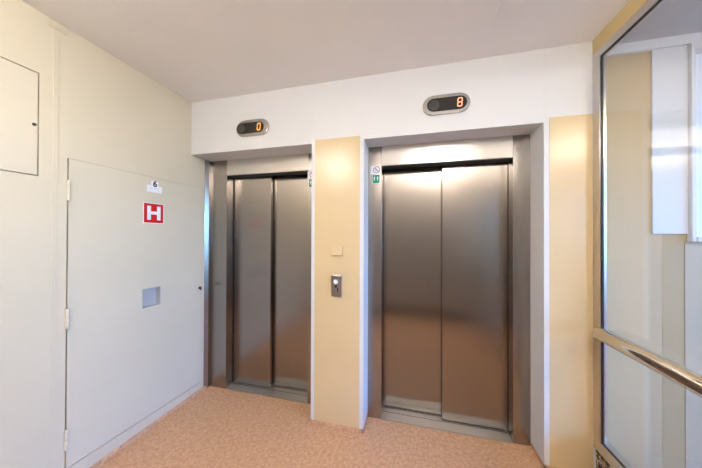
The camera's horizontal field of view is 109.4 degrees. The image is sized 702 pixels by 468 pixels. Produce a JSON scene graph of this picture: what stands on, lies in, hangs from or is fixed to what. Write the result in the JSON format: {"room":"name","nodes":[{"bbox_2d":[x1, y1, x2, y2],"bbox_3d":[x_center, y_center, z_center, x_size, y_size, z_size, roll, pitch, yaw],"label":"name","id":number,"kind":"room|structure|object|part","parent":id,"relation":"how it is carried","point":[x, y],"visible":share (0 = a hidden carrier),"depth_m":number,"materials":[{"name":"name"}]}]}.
{"room":"elevator lobby","nodes":[
{"label":"elevator lobby","id":0,"kind":"room"},
{"bbox_2d":[0,0,204,467],"bbox_3d":[-1.672,0.141,1.444,0.164,2.600,2.750,0,0,14],"label":"wall","id":1,"kind":"structure","parent":0,"point":[112,114],"depth_m":1.33,"materials":[{"name":"beige paint"}]},
{"bbox_2d":[0,57,37,174],"bbox_3d":[-1.710,-0.571,0.987,0.027,0.529,0.626,0,0,14],"label":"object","id":2,"kind":"structure","parent":1,"relation":"in","point":[18,84],"depth_m":1.23,"materials":[{"name":"beige paint"}]},
{"bbox_2d":[48,17,66,467],"bbox_3d":[-1.608,0.129,1.351,0.005,2.571,0.076,0,0,14],"label":"cable trunking","id":3,"kind":"object","parent":1,"relation":"attached to","point":[51,22],"visible":1,"depth_m":1.35,"materials":[{"name":"beige paint"}]},
{"bbox_2d":[63,159,201,467],"bbox_3d":[-1.505,0.466,1.839,0.062,1.781,0.926,0,0,14],"label":"door","id":4,"kind":"structure","parent":1,"relation":"in","point":[133,309],"depth_m":1.67,"materials":[{"name":"beige paint"}]},
{"bbox_3d":[-1.508,0.470,1.857,0.045,0.140,0.133,0,0,14],"label":"recessed pull","id":5,"kind":"part","parent":4,"relation":"part of","materials":[{"name":"grey metal"}]},
{"bbox_2d":[143,202,163,223],"bbox_3d":[-1.481,-0.155,1.866,0.003,0.155,0.155,0,0,14],"label":"sign","id":6,"kind":"object","parent":4,"relation":"attached to","point":[153,213],"visible":1,"depth_m":1.86,"materials":[{"name":"red plastic"}]},
{"bbox_2d":[147,181,161,193],"bbox_3d":[-1.480,-0.357,1.871,0.003,0.088,0.110,0,0,14],"label":"number sign","id":7,"kind":"object","parent":4,"relation":"attached to","point":[154,187],"visible":1,"depth_m":1.87,"materials":[{"name":"white plastic"}]},
{"bbox_2d":[89,386,205,467],"bbox_3d":[-1.639,1.415,1.220,0.012,0.051,2.323,0,0,14],"label":"baseboard","id":8,"kind":"structure","parent":1,"relation":"attached to","point":[131,440],"depth_m":1.77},
{"bbox_2d":[99,382,542,467],"bbox_3d":[1.343,1.492,-0.214,6.900,0.100,5.300,0,0,14],"label":"floor","id":9,"kind":"structure","parent":0,"point":[218,427],"depth_m":1.72,"materials":[{"name":"orange carpet"}]},
{"bbox_2d":[596,449,611,467],"bbox_3d":[1.249,1.343,0.578,0.050,0.206,1.807,0,0,14],"label":"kerb","id":10,"kind":"object","parent":9,"relation":"on","point":[601,462],"visible":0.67,"depth_m":1.43,"materials":[{"name":"stone"}]},
{"bbox_2d":[592,0,701,467],"bbox_3d":[1.208,0.087,0.596,0.128,2.304,1.807,0,0,14],"label":"door frame","id":11,"kind":"structure","parent":10,"relation":"on","point":[604,447],"depth_m":1.41,"materials":[{"name":"metal"}]},
{"bbox_3d":[1.238,1.212,0.582,0.059,0.056,1.806,0,0,14],"label":"rail","id":12,"kind":"part","parent":11,"relation":"part of","materials":[{"name":"metal"}]},
{"bbox_3d":[1.236,-1.045,0.597,0.031,0.041,1.692,0,0,14],"label":"rail","id":13,"kind":"part","parent":11,"relation":"part of","materials":[{"name":"metal"}]},
{"bbox_3d":[1.168,0.539,0.550,0.074,0.075,1.688,0,0,14],"label":"handrail","id":14,"kind":"part","parent":11,"relation":"part of","materials":[{"name":"metal"}]},
{"bbox_2d":[21,0,701,102],"bbox_3d":[1.265,-1.207,-0.384,6.820,0.105,4.900,0,0,14],"label":"ceiling","id":15,"kind":"structure","parent":0,"point":[198,50],"depth_m":1.42,"materials":[{"name":"paint"}]},
{"bbox_2d":[593,0,647,54],"bbox_3d":[1.255,-1.110,0.592,0.070,0.088,1.807,0,0,14],"label":"beam","id":16,"kind":"structure","parent":15,"relation":"attached to","point":[632,6],"depth_m":1.30,"materials":[{"name":"paint"}]},
{"bbox_2d":[191,41,595,467],"bbox_3d":[0.116,0.151,2.107,2.986,2.600,0.602,0,0,14],"label":"wall","id":17,"kind":"structure","parent":0,"point":[546,94],"depth_m":1.69,"materials":[{"name":"white paint"}]},
{"bbox_2d":[236,119,269,136],"bbox_3d":[-0.804,-0.866,2.025,0.302,0.130,0.017,0,0,14],"label":"display","id":18,"kind":"object","parent":17,"relation":"attached to","point":[255,127],"visible":1,"depth_m":2.02,"materials":[{"name":"grey plastic"}]},
{"bbox_2d":[203,154,311,403],"bbox_3d":[-0.796,0.379,2.318,1.116,2.140,0.279,0,0,14],"label":"elevator","id":19,"kind":"object","parent":17,"relation":"attached to","point":[258,211],"visible":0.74,"depth_m":2.34,"materials":[{"name":"silver metal"}]},
{"bbox_3d":[-0.965,0.420,2.393,0.444,2.038,0.035,0,0,14],"label":"door panel","id":20,"kind":"part","parent":19,"relation":"part of","materials":[{"name":"metal"}]},
{"bbox_3d":[-0.749,1.446,2.317,0.821,0.005,0.204,0,0,14],"label":"sill","id":21,"kind":"part","parent":19,"relation":"part of","materials":[{"name":"metal"}]},
{"bbox_3d":[-0.529,0.421,2.337,0.488,2.038,0.035,0,0,14],"label":"door panel","id":22,"kind":"part","parent":19,"relation":"part of","materials":[{"name":"metal"}]},
{"bbox_2d":[331,274,341,296],"bbox_3d":[-0.108,0.382,1.841,0.080,0.163,0.021,0,0,14],"label":"panel","id":23,"kind":"object","parent":17,"relation":"attached to","point":[336,279],"visible":1,"depth_m":1.83,"materials":[{"name":"grey metal"}]},
{"bbox_2d":[331,246,342,255],"bbox_3d":[-0.104,0.125,1.844,0.086,0.069,0.016,0,0,14],"label":"plate","id":24,"kind":"object","parent":17,"relation":"attached to","point":[335,250],"visible":1,"depth_m":1.83,"materials":[{"name":"beige paint"}]},
{"bbox_2d":[311,416,557,467],"bbox_3d":[0.583,1.434,1.768,1.783,0.033,0.174,0,0,14],"label":"baseboard","id":25,"kind":"structure","parent":17,"relation":"attached to","point":[352,429],"depth_m":1.83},
{"bbox_2d":[423,92,469,115],"bbox_3d":[0.638,-0.872,1.667,0.302,0.130,0.017,0,0,14],"label":"display","id":26,"kind":"object","parent":17,"relation":"attached to","point":[452,103],"visible":1,"depth_m":1.66,"materials":[{"name":"grey plastic"}]},
{"bbox_2d":[368,134,530,445],"bbox_3d":[0.710,0.382,1.945,1.130,2.140,0.224,0,0,14],"label":"elevator","id":27,"kind":"object","parent":17,"relation":"attached to","point":[449,221],"visible":1,"depth_m":1.91,"materials":[{"name":"silver metal"}]},
{"bbox_2d":[371,166,379,173],"bbox_3d":[0.194,-0.508,1.966,0.075,0.064,0.001,0,0,14],"label":"sticker","id":28,"kind":"object","parent":27,"relation":"attached to","point":[374,169],"visible":1,"depth_m":1.97,"materials":[{"name":"white plastic"}]},
{"bbox_2d":[372,174,379,183],"bbox_3d":[0.198,-0.435,1.965,0.063,0.074,0.002,0,0,14],"label":"sticker","id":29,"kind":"object","parent":27,"relation":"attached to","point":[376,177],"visible":1,"depth_m":1.96,"materials":[{"name":"green plastic"}]},
{"bbox_3d":[0.497,0.428,2.054,0.533,2.028,0.035,0,0,14],"label":"door panel","id":30,"kind":"part","parent":27,"relation":"part of","materials":[{"name":"metal"}]},
{"bbox_3d":[0.704,1.448,1.929,0.917,0.005,0.204,0,0,14],"label":"sill","id":31,"kind":"part","parent":27,"relation":"part of","materials":[{"name":"metal"}]},
{"bbox_3d":[0.955,0.428,1.889,0.495,2.028,0.035,0,0,14],"label":"door panel","id":32,"kind":"part","parent":27,"relation":"part of","materials":[{"name":"metal"}]},
{"bbox_2d":[606,51,701,467],"bbox_3d":[3.279,0.156,1.160,3.609,2.600,0.123,0,0,14],"label":"wall","id":33,"kind":"structure","parent":0,"point":[654,281],"depth_m":1.48,"materials":[{"name":"paint"}]},
{"bbox_2d":[606,32,701,56],"bbox_3d":[3.219,-1.116,1.112,3.508,0.056,0.020,0,0,14],"label":"trim","id":34,"kind":"structure","parent":33,"relation":"attached to","point":[685,39],"depth_m":1.46,"materials":[{"name":"white paint"}]},
{"bbox_2d":[651,45,688,233],"bbox_3d":[1.860,-0.545,1.451,0.162,1.090,0.010,0,0,14],"label":"panel","id":35,"kind":"object","parent":33,"relation":"attached to","point":[669,66],"visible":1,"depth_m":1.45,"materials":[{"name":"white paint"}]},
{"bbox_2d":[687,41,701,241],"bbox_3d":[2.325,-0.523,1.353,0.785,1.132,0.096,0,0,14],"label":"window","id":36,"kind":"structure","parent":33,"relation":"in","point":[694,48],"depth_m":1.42,"materials":[{"name":"white paint"}]},
{"bbox_3d":[2.317,-0.514,1.366,0.726,1.064,0.006,0,0,14],"label":"pane","id":37,"kind":"part","parent":36,"relation":"part of","materials":[{"name":"white"}]}
]}

